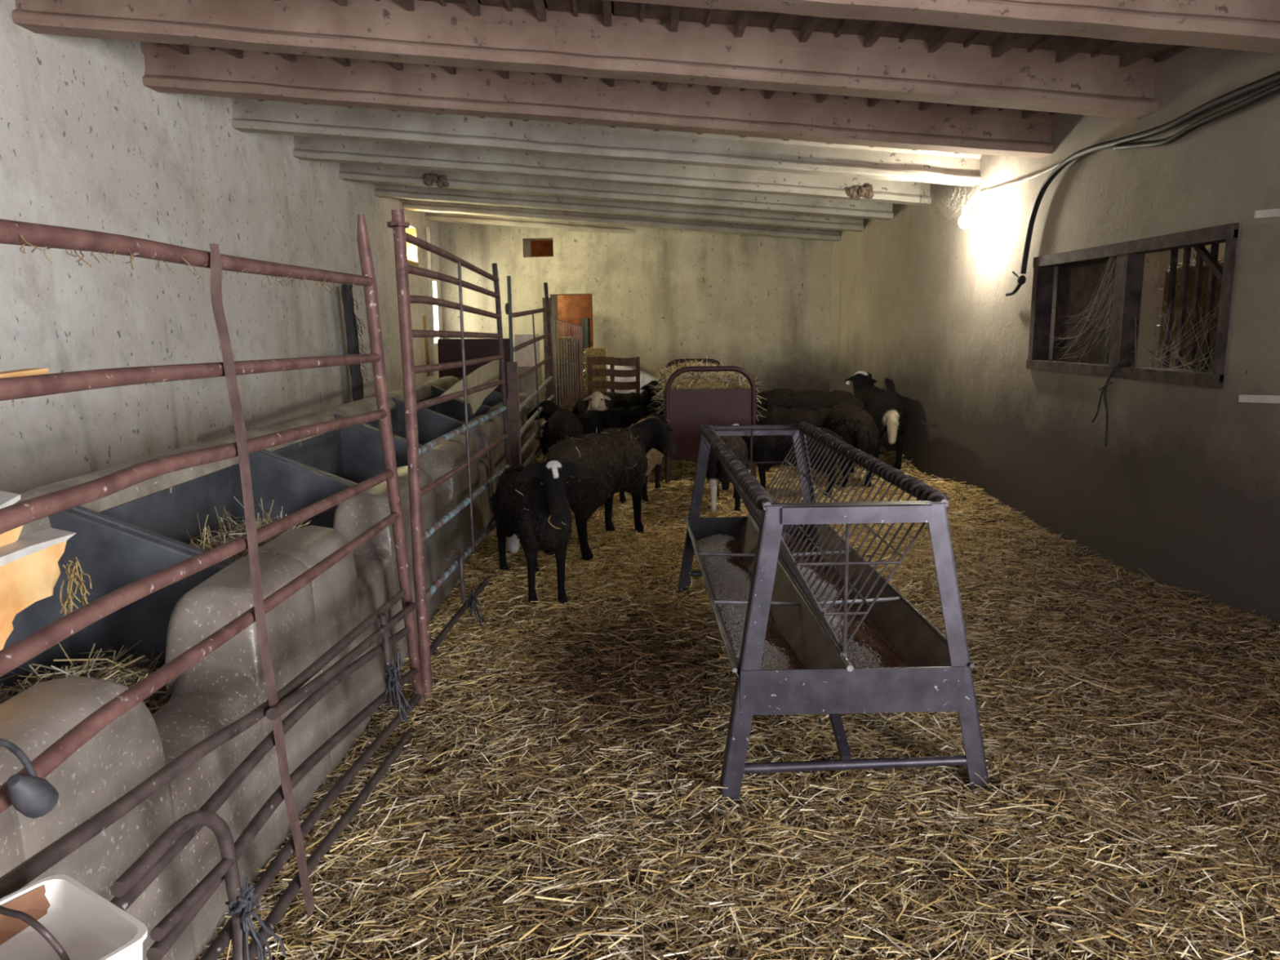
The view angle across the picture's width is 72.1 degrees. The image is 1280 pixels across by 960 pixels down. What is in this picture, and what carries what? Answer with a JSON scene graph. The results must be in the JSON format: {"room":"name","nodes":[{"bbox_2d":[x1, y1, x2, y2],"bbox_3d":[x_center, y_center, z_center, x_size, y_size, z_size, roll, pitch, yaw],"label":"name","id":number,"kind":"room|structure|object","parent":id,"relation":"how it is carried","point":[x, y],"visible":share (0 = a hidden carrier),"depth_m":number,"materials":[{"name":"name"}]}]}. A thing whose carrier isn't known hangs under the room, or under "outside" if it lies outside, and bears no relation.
{"room":"farm building","nodes":[
{"label":"farm building","id":0,"kind":"room"},
{"bbox_2d":[0,0,443,493],"bbox_3d":[-3.449,-1.307,5.757,0.300,4.100,17.314,0,10,1],"label":"wall","id":1,"kind":"structure","parent":0,"point":[85,144],"depth_m":5.92,"materials":[{"name":"paint"}]},
{"bbox_2d":[341,284,368,401],"bbox_3d":[-3.050,-1.393,9.473,0.140,1.372,0.561,0,10,6],"label":"timber post","id":2,"kind":"object","parent":1,"relation":"attached to","point":[350,321],"visible":0.8,"depth_m":9.33,"materials":[{"name":"black wood"}]},
{"bbox_2d":[405,228,418,266],"bbox_3d":[-3.319,-3.221,12.060,0.350,0.520,0.880,-1,10,-1],"label":"window","id":3,"kind":"structure","parent":1,"relation":"in","point":[412,255],"depth_m":12.45,"materials":[{"name":"white glass"}]},
{"bbox_2d":[422,315,430,376],"bbox_3d":[-3.121,-1.954,12.860,0.040,0.876,0.165,-1,10,-1],"label":"wooden strip","id":4,"kind":"object","parent":1,"relation":"attached to","point":[424,325],"visible":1,"depth_m":12.84,"materials":[{"name":"brown wood"}]},
{"bbox_2d":[426,226,435,376],"bbox_3d":[-3.062,-2.600,12.879,0.050,2.143,0.352,-1,10,-1],"label":"post","id":5,"kind":"object","parent":1,"relation":"attached to","point":[428,234],"visible":0.71,"depth_m":12.84,"materials":[{"name":"white wood"}]},
{"bbox_2d":[530,240,593,397],"bbox_3d":[-1.213,-2.461,14.465,2.700,3.150,2.015,-1,10,-1],"label":"wall","id":6,"kind":"structure","parent":0,"point":[571,308],"depth_m":15.30,"materials":[{"name":"orange ceramic"}]},
{"bbox_2d":[581,318,590,395],"bbox_3d":[-0.859,-1.775,14.258,0.100,1.660,0.770,-1,10,-1],"label":"door leaf","id":7,"kind":"structure","parent":6,"relation":"in","point":[585,322],"depth_m":13.81,"materials":[{"name":"wood"}]},
{"bbox_2d":[558,336,582,411],"bbox_3d":[-1.175,-1.687,14.658,0.497,1.439,0.774,-1,10,-1],"label":"corrugated panel","id":8,"kind":"object","parent":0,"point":[575,371],"visible":0.48,"depth_m":14.35,"materials":[{"name":"metal"}]},
{"bbox_2d":[437,221,833,421],"bbox_3d":[-0.206,-2.665,13.370,6.597,4.100,0.350,2,10,13],"label":"wall","id":9,"kind":"structure","parent":0,"point":[759,305],"depth_m":13.03,"materials":[{"name":"paint"}]},
{"bbox_2d":[152,0,1191,153],"bbox_3d":[-0.431,-2.838,5.592,7.800,1.002,18.600,-1,10,-1],"label":"ceiling","id":10,"kind":"structure","parent":0,"point":[1065,46],"depth_m":4.67,"materials":[{"name":"wood"}]},
{"bbox_2d":[424,211,636,234],"bbox_3d":[-1.255,-3.863,13.012,3.887,0.599,0.190,-1,10,-1],"label":"ceiling beam","id":11,"kind":"structure","parent":10,"relation":"attached to","point":[433,216],"depth_m":12.95,"materials":[{"name":"white wood"}]},
{"bbox_2d":[11,0,1159,119],"bbox_3d":[-0.242,-2.390,4.830,6.280,0.801,0.190,-1,10,-1],"label":"ceiling beam","id":12,"kind":"structure","parent":10,"relation":"attached to","point":[433,33],"depth_m":4.78,"materials":[{"name":"wood"}]},
{"bbox_2d":[140,41,1054,158],"bbox_3d":[-0.239,-2.592,6.013,6.232,0.787,0.190,-1,10,-1],"label":"ceiling beam","id":13,"kind":"structure","parent":10,"relation":"attached to","point":[312,80],"depth_m":5.96,"materials":[{"name":"wood"}]},
{"bbox_2d":[230,97,982,186],"bbox_3d":[-0.237,-2.797,7.226,6.183,0.789,0.190,-1,10,-1],"label":"ceiling beam","id":14,"kind":"structure","parent":10,"relation":"attached to","point":[250,115],"depth_m":7.17,"materials":[{"name":"white wood"}]},
{"bbox_2d":[920,186,981,224],"bbox_3d":[2.688,-2.458,7.711,0.170,0.431,1.512,-1,10,-1],"label":"cobweb","id":15,"kind":"object","parent":14,"relation":"hanging from","point":[953,202],"visible":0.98,"depth_m":7.64},
{"bbox_2d":[293,135,931,206],"bbox_3d":[-0.234,-3.001,8.409,6.135,0.788,0.190,-1,10,-1],"label":"ceiling beam","id":16,"kind":"structure","parent":10,"relation":"attached to","point":[308,148],"depth_m":8.36,"materials":[{"name":"white wood"}]},
{"bbox_2d":[846,183,874,199],"bbox_3d":[2.100,-2.751,8.395,0.256,0.150,0.127,-1,10,-1],"label":"nest","id":17,"kind":"object","parent":16,"relation":"on","point":[855,193],"visible":1,"depth_m":8.36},
{"bbox_2d":[338,162,893,220],"bbox_3d":[-0.232,-3.206,9.592,6.087,0.783,0.190,-1,10,-1],"label":"ceiling beam","id":18,"kind":"structure","parent":10,"relation":"attached to","point":[510,184],"depth_m":9.55,"materials":[{"name":"white wood"}]},
{"bbox_2d":[423,173,448,187],"bbox_3d":[-2.186,-3.216,9.456,0.273,0.157,0.123,-1,10,-1],"label":"nest","id":19,"kind":"object","parent":18,"relation":"attached to","point":[428,179],"visible":1,"depth_m":9.42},
{"bbox_2d":[374,182,863,231],"bbox_3d":[-0.229,-3.406,10.775,6.039,0.776,0.190,-1,10,-1],"label":"ceiling beam","id":20,"kind":"structure","parent":10,"relation":"attached to","point":[382,190],"depth_m":10.73,"materials":[{"name":"white wood"}]},
{"bbox_2d":[402,199,840,241],"bbox_3d":[-0.227,-3.599,11.909,5.993,0.774,0.190,-1,10,-1],"label":"ceiling beam","id":21,"kind":"structure","parent":10,"relation":"attached to","point":[407,204],"depth_m":11.86,"materials":[{"name":"white wood"}]},
{"bbox_2d":[606,0,1279,53],"bbox_3d":[-0.244,-2.183,3.648,6.328,0.799,0.189,-1,10,-1],"label":"ceiling beam","id":22,"kind":"structure","parent":10,"relation":"attached to","point":[1250,25],"depth_m":3.68,"materials":[{"name":"wood"}]},
{"bbox_2d":[218,436,1279,959],"bbox_3d":[-0.290,0.405,6.205,6.800,0.195,17.900,-1,10,-1],"label":"straw","id":23,"kind":"structure","parent":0,"point":[939,873],"depth_m":2.83,"materials":[{"name":"yellow plant"}]},
{"bbox_2d":[0,807,24,889],"bbox_3d":[-1.554,0.913,0.815,1.050,1.027,1.438,-1,10,-1],"label":"manger","id":24,"kind":"object","parent":23,"relation":"on","point":[10,859],"visible":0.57,"depth_m":1.48,"materials":[{"name":"concrete"}]},
{"bbox_2d":[0,498,333,959],"bbox_3d":[-1.580,0.666,2.243,1.050,1.027,1.438,-1,10,-1],"label":"manger","id":25,"kind":"object","parent":23,"relation":"on","point":[228,683],"visible":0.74,"depth_m":2.41,"materials":[{"name":"concrete"}]},
{"bbox_2d":[0,528,75,650],"bbox_3d":[-1.373,0.295,1.841,0.070,0.296,0.605,-1,10,-1],"label":"board","id":26,"kind":"object","parent":25,"relation":"on","point":[29,569],"visible":0.96,"depth_m":1.94,"materials":[{"name":"orange wood"}]},
{"bbox_2d":[0,490,23,546],"bbox_3d":[-1.416,0.110,1.822,0.070,0.121,0.359,-1,10,-1],"label":"board","id":27,"kind":"object","parent":26,"relation":"on","point":[6,499],"visible":0.54,"depth_m":1.94,"materials":[{"name":"orange wood"}]},
{"bbox_2d":[59,556,91,615],"bbox_3d":[-1.304,0.259,2.034,0.050,0.159,0.118,-1,10,-1],"label":"hay wisp","id":28,"kind":"object","parent":26,"relation":"hanging from","point":[72,572],"visible":0.89,"depth_m":2.03,"materials":[{"name":"yellow plant"}]},
{"bbox_2d":[0,640,171,715],"bbox_3d":[-1.574,0.820,2.264,0.848,0.668,1.567,0,10,3],"label":"hay","id":29,"kind":"object","parent":25,"relation":"in","point":[155,701],"visible":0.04,"depth_m":2.54,"materials":[{"name":"plant"}]},
{"bbox_2d":[0,214,426,959],"bbox_3d":[-0.867,0.230,2.196,0.064,1.922,2.488,-1,10,-1],"label":"metal hurdle","id":30,"kind":"object","parent":23,"relation":"on","point":[14,516],"visible":0.95,"depth_m":1.81,"materials":[{"name":"red metal"}]},
{"bbox_2d":[0,368,48,377],"bbox_3d":[-0.922,-0.132,1.252,0.030,0.044,0.211,-1,10,-1],"label":"wooden splinter","id":31,"kind":"object","parent":30,"relation":"attached to","point":[28,371],"visible":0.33,"depth_m":1.30,"materials":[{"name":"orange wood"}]},
{"bbox_2d":[0,738,58,818],"bbox_3d":[-0.802,0.382,1.129,0.046,0.146,0.114,-1,10,-1],"label":"plug","id":32,"kind":"object","parent":30,"relation":"hanging from","point":[33,796],"visible":1,"depth_m":1.14,"materials":[{"name":"grey plastic"}]},
{"bbox_2d":[0,874,147,959],"bbox_3d":[-0.751,0.609,1.036,0.272,0.226,0.228,5,12,32],"label":"plastic tub","id":33,"kind":"object","parent":30,"relation":"hanging from","point":[55,917],"visible":1,"depth_m":1.09,"materials":[{"name":"white plastic"}]},
{"bbox_2d":[110,602,417,959],"bbox_3d":[-0.833,0.668,2.359,0.030,0.432,1.926,-1,10,-1],"label":"low hurdle","id":34,"kind":"object","parent":30,"relation":"attached to","point":[228,866],"visible":0.94,"depth_m":1.73,"materials":[{"name":"brown metal"}]},
{"bbox_2d":[225,877,285,959],"bbox_3d":[-0.794,0.917,1.804,0.093,0.229,0.085,-1,10,-1],"label":"knot","id":35,"kind":"object","parent":34,"relation":"attached to","point":[247,895],"visible":1,"depth_m":1.79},
{"bbox_2d":[383,648,412,722],"bbox_3d":[-0.817,0.699,2.967,0.086,0.246,0.153,-4,10,-16],"label":"knot","id":36,"kind":"object","parent":34,"relation":"attached to","point":[393,681],"visible":0.98,"depth_m":2.95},
{"bbox_2d":[20,440,418,775],"bbox_3d":[-1.606,0.419,3.672,1.050,1.027,1.438,-1,10,-1],"label":"manger","id":37,"kind":"object","parent":23,"relation":"on","point":[353,588],"visible":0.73,"depth_m":3.64,"materials":[{"name":"concrete"}]},
{"bbox_2d":[178,496,311,560],"bbox_3d":[-1.601,0.518,3.632,0.784,0.893,1.293,-2,10,-5],"label":"hay","id":38,"kind":"object","parent":37,"relation":"in","point":[203,544],"visible":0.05,"depth_m":3.56,"materials":[{"name":"plant"}]},
{"bbox_2d":[215,412,473,626],"bbox_3d":[-1.632,0.172,5.100,1.050,1.027,1.438,-1,10,-1],"label":"manger","id":39,"kind":"object","parent":23,"relation":"on","point":[352,455],"visible":0.37,"depth_m":5.33,"materials":[{"name":"concrete"}]},
{"bbox_2d":[317,395,500,553],"bbox_3d":[-1.658,-0.074,6.529,1.050,1.027,1.438,-1,10,-1],"label":"manger","id":40,"kind":"object","parent":23,"relation":"on","point":[431,425],"visible":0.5,"depth_m":6.76,"materials":[{"name":"concrete"}]},
{"bbox_2d":[387,383,510,470],"bbox_3d":[-1.684,-0.321,7.958,1.050,1.027,1.438,-1,10,-1],"label":"manger","id":41,"kind":"object","parent":23,"relation":"on","point":[452,409],"visible":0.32,"depth_m":8.32,"materials":[{"name":"concrete"}]},
{"bbox_2d":[439,360,499,415],"bbox_3d":[-1.536,-0.852,8.199,0.030,0.468,3.182,-1,10,-1],"label":"board","id":42,"kind":"object","parent":41,"relation":"on","point":[489,372],"visible":0.72,"depth_m":8.28,"materials":[{"name":"beige wood"}]},
{"bbox_2d":[386,208,511,697],"bbox_3d":[-0.920,-0.198,4.933,0.084,2.166,3.098,-1,10,-1],"label":"gate","id":43,"kind":"object","parent":23,"relation":"on","point":[398,224],"visible":0.94,"depth_m":3.77,"materials":[{"name":"red metal"}]},
{"bbox_2d":[437,338,510,395],"bbox_3d":[-2.145,-1.129,11.565,0.983,1.437,0.050,-1,10,-1],"label":"metal sheet","id":44,"kind":"object","parent":23,"relation":"on","point":[449,349],"visible":0.21,"depth_m":11.45,"materials":[{"name":"brown metal"}]},
{"bbox_2d":[419,376,536,466],"bbox_3d":[-1.710,-0.568,9.386,1.050,1.027,1.438,-1,10,-1],"label":"manger","id":45,"kind":"object","parent":23,"relation":"on","point":[445,383],"visible":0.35,"depth_m":9.62,"materials":[{"name":"concrete"}]},
{"bbox_2d":[505,275,521,466],"bbox_3d":[-0.951,-0.562,6.586,0.065,1.887,0.379,-1,10,-1],"label":"square post","id":46,"kind":"object","parent":23,"relation":"on","point":[512,366],"visible":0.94,"depth_m":6.58,"materials":[{"name":"metal"}]},
{"bbox_2d":[514,333,543,437],"bbox_3d":[-1.570,-1.334,12.428,0.344,1.432,0.440,-1,10,-1],"label":"wall","id":47,"kind":"structure","parent":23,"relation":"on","point":[524,357],"depth_m":12.18,"materials":[{"name":"concrete"}]},
{"bbox_2d":[511,282,555,466],"bbox_3d":[-0.987,-0.865,8.632,0.042,2.208,3.755,-1,10,-1],"label":"gate","id":48,"kind":"object","parent":23,"relation":"on","point":[547,308],"visible":0.73,"depth_m":8.31,"materials":[{"name":"metal"}]},
{"bbox_2d":[551,317,583,409],"bbox_3d":[-0.908,-1.260,11.303,0.009,1.613,2.025,0,10,6],"label":"mesh panel","id":49,"kind":"object","parent":48,"relation":"attached to","point":[557,341],"visible":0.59,"depth_m":11.24,"materials":[{"name":"metal"}]},
{"bbox_2d":[542,297,552,401],"bbox_3d":[-1.360,-1.722,13.126,0.120,1.954,0.100,-1,10,-1],"label":"post","id":50,"kind":"object","parent":23,"relation":"on","point":[547,370],"visible":0.5,"depth_m":13.04,"materials":[{"name":"brown wood"}]},
{"bbox_2d":[581,345,610,394],"bbox_3d":[-0.640,-1.325,13.050,0.461,1.324,0.668,-1,10,-1],"label":"hay bale","id":51,"kind":"object","parent":23,"relation":"on","point":[596,351],"visible":0.33,"depth_m":12.75,"materials":[{"name":"plant"}]},
{"bbox_2d":[587,356,639,394],"bbox_3d":[-0.362,-1.150,12.198,0.728,1.118,0.140,-1,10,-1],"label":"pallet","id":52,"kind":"object","parent":23,"relation":"on","point":[612,384],"visible":0.48,"depth_m":12.08,"materials":[{"name":"brown wood"}]},
{"bbox_2d":[195,445,1279,959],"bbox_3d":[0.841,0.204,7.355,4.172,0.292,12.164,-1,10,-1],"label":"bedding","id":53,"kind":"object","parent":23,"relation":"on","point":[673,491],"visible":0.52,"depth_m":2.90,"materials":[{"name":"yellow plant"}]},
{"bbox_2d":[464,589,487,631],"bbox_3d":[-0.836,0.659,4.478,0.089,0.214,0.171,-1,10,-1],"label":"knot","id":54,"kind":"object","parent":53,"relation":"on","point":[473,606],"visible":1,"depth_m":4.48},
{"bbox_2d":[490,457,590,607],"bbox_3d":[-0.612,0.236,5.028,0.380,0.838,1.238,-5,11,-24],"label":"sheep","id":55,"kind":"object","parent":53,"relation":"on","point":[524,499],"visible":0.98,"depth_m":4.69},
{"bbox_2d":[548,515,560,528],"bbox_3d":[-0.436,0.199,4.521,0.064,0.091,0.096,-1,10,-1],"label":"stalk","id":56,"kind":"object","parent":55,"relation":"hanging from","point":[550,515],"visible":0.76,"depth_m":4.48,"materials":[{"name":"beige plant"}]},
{"bbox_2d":[526,400,584,456],"bbox_3d":[-0.765,-0.338,8.517,0.508,0.804,1.288,-3,10,-14],"label":"sheep","id":57,"kind":"object","parent":53,"relation":"on","point":[560,423],"visible":0.61,"depth_m":8.09},
{"bbox_2d":[583,391,617,412],"bbox_3d":[-0.433,-0.626,10.096,0.399,0.832,1.200,0,10,5],"label":"sheep","id":58,"kind":"object","parent":53,"relation":"on","point":[597,399],"visible":0.26,"depth_m":9.62},
{"bbox_2d":[540,417,676,560],"bbox_3d":[-0.229,0.035,6.185,0.540,0.853,1.529,6,12,34],"label":"sheep","id":59,"kind":"object","parent":53,"relation":"on","point":[615,460],"visible":0.77,"depth_m":5.92},
{"bbox_2d":[571,380,662,417],"bbox_3d":[-0.272,-0.783,10.847,1.257,0.893,0.454,3,11,21],"label":"sheep","id":60,"kind":"object","parent":53,"relation":"on","point":[645,398],"visible":0.27,"depth_m":10.66},
{"bbox_2d":[577,395,664,471],"bbox_3d":[-0.176,-0.446,9.201,1.292,0.817,0.433,-8,12,-35],"label":"sheep","id":61,"kind":"object","parent":53,"relation":"on","point":[594,421],"visible":0.41,"depth_m":8.96},
{"bbox_2d":[619,412,670,504],"bbox_3d":[0.049,-0.211,7.919,0.408,0.704,1.308,2,10,16],"label":"sheep","id":62,"kind":"object","parent":53,"relation":"on","point":[655,457],"visible":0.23,"depth_m":7.54},
{"bbox_2d":[658,358,756,483],"bbox_3d":[0.672,-0.759,9.828,0.914,1.129,2.654,-1,10,-1],"label":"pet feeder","id":63,"kind":"object","parent":53,"relation":"on","point":[686,410],"visible":0.57,"depth_m":8.51,"materials":[{"name":"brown metal"}]},
{"bbox_2d":[648,356,765,421],"bbox_3d":[0.616,-0.882,9.768,1.183,0.925,2.652,-1,10,-4],"label":"hay","id":64,"kind":"object","parent":63,"relation":"on","point":[691,380],"visible":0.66,"depth_m":8.67,"materials":[{"name":"plant"}]},
{"bbox_2d":[706,435,750,511],"bbox_3d":[0.735,-0.111,7.494,0.396,0.668,1.274,0,10,6],"label":"sheep","id":65,"kind":"object","parent":53,"relation":"on","point":[716,473],"visible":0.41,"depth_m":7.02},
{"bbox_2d":[732,423,848,497],"bbox_3d":[1.294,-0.183,7.855,1.151,0.659,0.380,1,10,7],"label":"sheep","id":66,"kind":"object","parent":53,"relation":"on","point":[766,448],"visible":0.41,"depth_m":7.74},
{"bbox_2d":[755,406,830,471],"bbox_3d":[1.539,-0.426,9.105,1.257,0.662,0.394,2,10,17],"label":"sheep","id":67,"kind":"object","parent":53,"relation":"on","point":[774,415],"visible":0.39,"depth_m":8.94},
{"bbox_2d":[756,387,864,468],"bbox_3d":[1.718,-0.582,9.582,1.597,0.850,0.494,5,11,28],"label":"sheep","id":68,"kind":"object","parent":53,"relation":"on","point":[784,397],"visible":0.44,"depth_m":9.34},
{"bbox_2d":[677,421,990,799],"bbox_3d":[0.675,0.342,3.926,0.883,0.991,2.336,-1,10,-1],"label":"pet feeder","id":69,"kind":"object","parent":53,"relation":"on","point":[940,677],"visible":1,"depth_m":2.85,"materials":[{"name":"metal"}]},
{"bbox_2d":[696,533,804,670],"bbox_3d":[0.452,0.525,3.936,0.248,0.059,2.276,-1,10,-1],"label":"feed pellets","id":70,"kind":"object","parent":69,"relation":"in","point":[730,578],"visible":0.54,"depth_m":3.94},
{"bbox_2d":[712,427,799,475],"bbox_3d":[0.633,-0.045,4.921,0.539,0.495,0.012,-1,10,-1],"label":"grille","id":71,"kind":"object","parent":69,"relation":"attached to","point":[751,462],"depth_m":4.89,"materials":[{"name":"grey metal"}]},
{"bbox_2d":[689,517,951,678],"bbox_3d":[0.657,0.474,3.930,0.750,0.151,2.268,-1,10,-1],"label":"tray","id":72,"kind":"object","parent":69,"relation":"on","point":[910,633],"depth_m":3.41,"materials":[{"name":"grey metal"}]},
{"bbox_2d":[782,533,913,667],"bbox_3d":[0.842,0.520,3.942,0.249,0.060,2.276,-1,10,-1],"label":"feed pellets","id":73,"kind":"object","parent":69,"relation":"in","point":[868,648],"visible":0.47,"depth_m":3.48},
{"bbox_2d":[796,523,900,653],"bbox_3d":[0.671,0.318,2.823,0.539,0.495,0.012,-1,10,-1],"label":"grille","id":74,"kind":"object","parent":69,"relation":"attached to","point":[845,613],"depth_m":2.83,"materials":[{"name":"grey metal"}]},
{"bbox_2d":[823,400,879,487],"bbox_3d":[2.014,-0.382,8.597,0.445,0.755,1.391,-1,10,-1],"label":"sheep","id":75,"kind":"object","parent":53,"relation":"on","point":[856,427],"visible":0.74,"depth_m":8.07},
{"bbox_2d":[844,371,910,469],"bbox_3d":[2.529,-0.655,9.454,0.493,0.976,1.428,-1,10,-1],"label":"sheep","id":76,"kind":"object","parent":53,"relation":"on","point":[888,412],"visible":0.73,"depth_m":8.95},
{"bbox_2d":[829,45,1279,622],"bbox_3d":[3.015,-1.162,5.030,0.300,3.900,15.600,-1,10,-1],"label":"wall","id":77,"kind":"structure","parent":0,"point":[1184,490],"depth_m":5.47,"materials":[{"name":"brown paint"}]},
{"bbox_2d":[919,421,936,426],"bbox_3d":[2.787,-0.558,8.589,0.059,0.045,0.519,0,10,1],"label":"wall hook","id":78,"kind":"object","parent":77,"relation":"attached to","point":[922,422],"visible":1,"depth_m":8.44,"materials":[{"name":"grey metal"}]},
{"bbox_2d":[959,164,1058,228],"bbox_3d":[2.682,-2.090,6.610,0.243,0.299,1.542,-1,10,-1],"label":"light bulb","id":79,"kind":"object","parent":77,"relation":"attached to","point":[965,220],"depth_m":7.01,"materials":[{"name":"white glass"}]},
{"bbox_2d":[961,204,968,215],"bbox_3d":[2.598,-2.154,7.028,0.052,0.085,0.052,-1,10,-1],"label":"socket","id":80,"kind":"object","parent":79,"relation":"attached to","point":[965,211],"depth_m":7.01,"materials":[{"name":"white plastic"}]},
{"bbox_2d":[1026,222,1239,387],"bbox_3d":[2.933,-1.015,5.328,0.201,0.810,2.100,-1,10,-1],"label":"window","id":81,"kind":"structure","parent":77,"relation":"in","point":[1080,272],"depth_m":5.21,"materials":[{"name":"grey wood"}]},
{"bbox_2d":[1049,256,1116,360],"bbox_3d":[2.880,-1.093,5.716,0.052,0.669,1.040,-1,10,-1],"label":"cobweb","id":82,"kind":"object","parent":81,"relation":"attached to","point":[1109,261],"visible":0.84,"depth_m":5.53},
{"bbox_2d":[1092,363,1120,446],"bbox_3d":[2.834,-0.463,5.381,0.032,0.507,0.246,-1,10,-3],"label":"twine","id":83,"kind":"object","parent":81,"relation":"hanging from","point":[1104,387],"visible":1,"depth_m":5.36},
{"bbox_2d":[1131,301,1219,372],"bbox_3d":[2.909,-0.788,4.814,0.032,0.361,0.846,-1,10,-1],"label":"hay","id":84,"kind":"object","parent":81,"relation":"attached to","point":[1185,364],"visible":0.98,"depth_m":4.79},
{"bbox_2d":[1005,71,1279,296],"bbox_3d":[2.806,-1.583,5.191,0.058,0.879,2.868,-1,10,-1],"label":"cable","id":85,"kind":"object","parent":77,"relation":"attached to","point":[1273,78],"visible":1,"depth_m":5.03,"materials":[{"name":"black rubber"}]},
{"bbox_2d":[1113,83,1279,150],"bbox_3d":[2.814,-1.801,4.446,0.034,0.105,1.499,-1,10,-1],"label":"cable","id":86,"kind":"object","parent":77,"relation":"attached to","point":[1273,90],"visible":1,"depth_m":4.37,"materials":[{"name":"black rubber"}]},
{"bbox_2d":[1238,395,1279,403],"bbox_3d":[2.887,-0.371,4.039,0.020,0.057,0.374,-1,10,-1],"label":"batten","id":87,"kind":"object","parent":77,"relation":"attached to","point":[1242,398],"visible":1,"depth_m":4.08,"materials":[{"name":"white wood"}]},
{"bbox_2d":[1253,208,1279,217],"bbox_3d":[2.876,-1.205,3.968,0.020,0.054,0.271,-1,10,-1],"label":"batten","id":88,"kind":"object","parent":77,"relation":"attached to","point":[1271,212],"visible":1,"depth_m":4.02,"materials":[{"name":"white wood"}]},
{"bbox_2d":[1135,242,1225,368],"bbox_3d":[3.863,-0.931,5.390,1.400,3.100,4.600,-1,10,-1],"label":"wall","id":89,"kind":"structure","parent":0,"point":[1156,265],"depth_m":7.51,"materials":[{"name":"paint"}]},
{"bbox_2d":[1146,248,1224,372],"bbox_3d":[3.393,-0.757,4.855,0.704,1.057,1.141,-1,10,-1],"label":"hay bale","id":90,"kind":"object","parent":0,"point":[1220,260],"visible":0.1,"depth_m":5.02,"materials":[{"name":"plant"}]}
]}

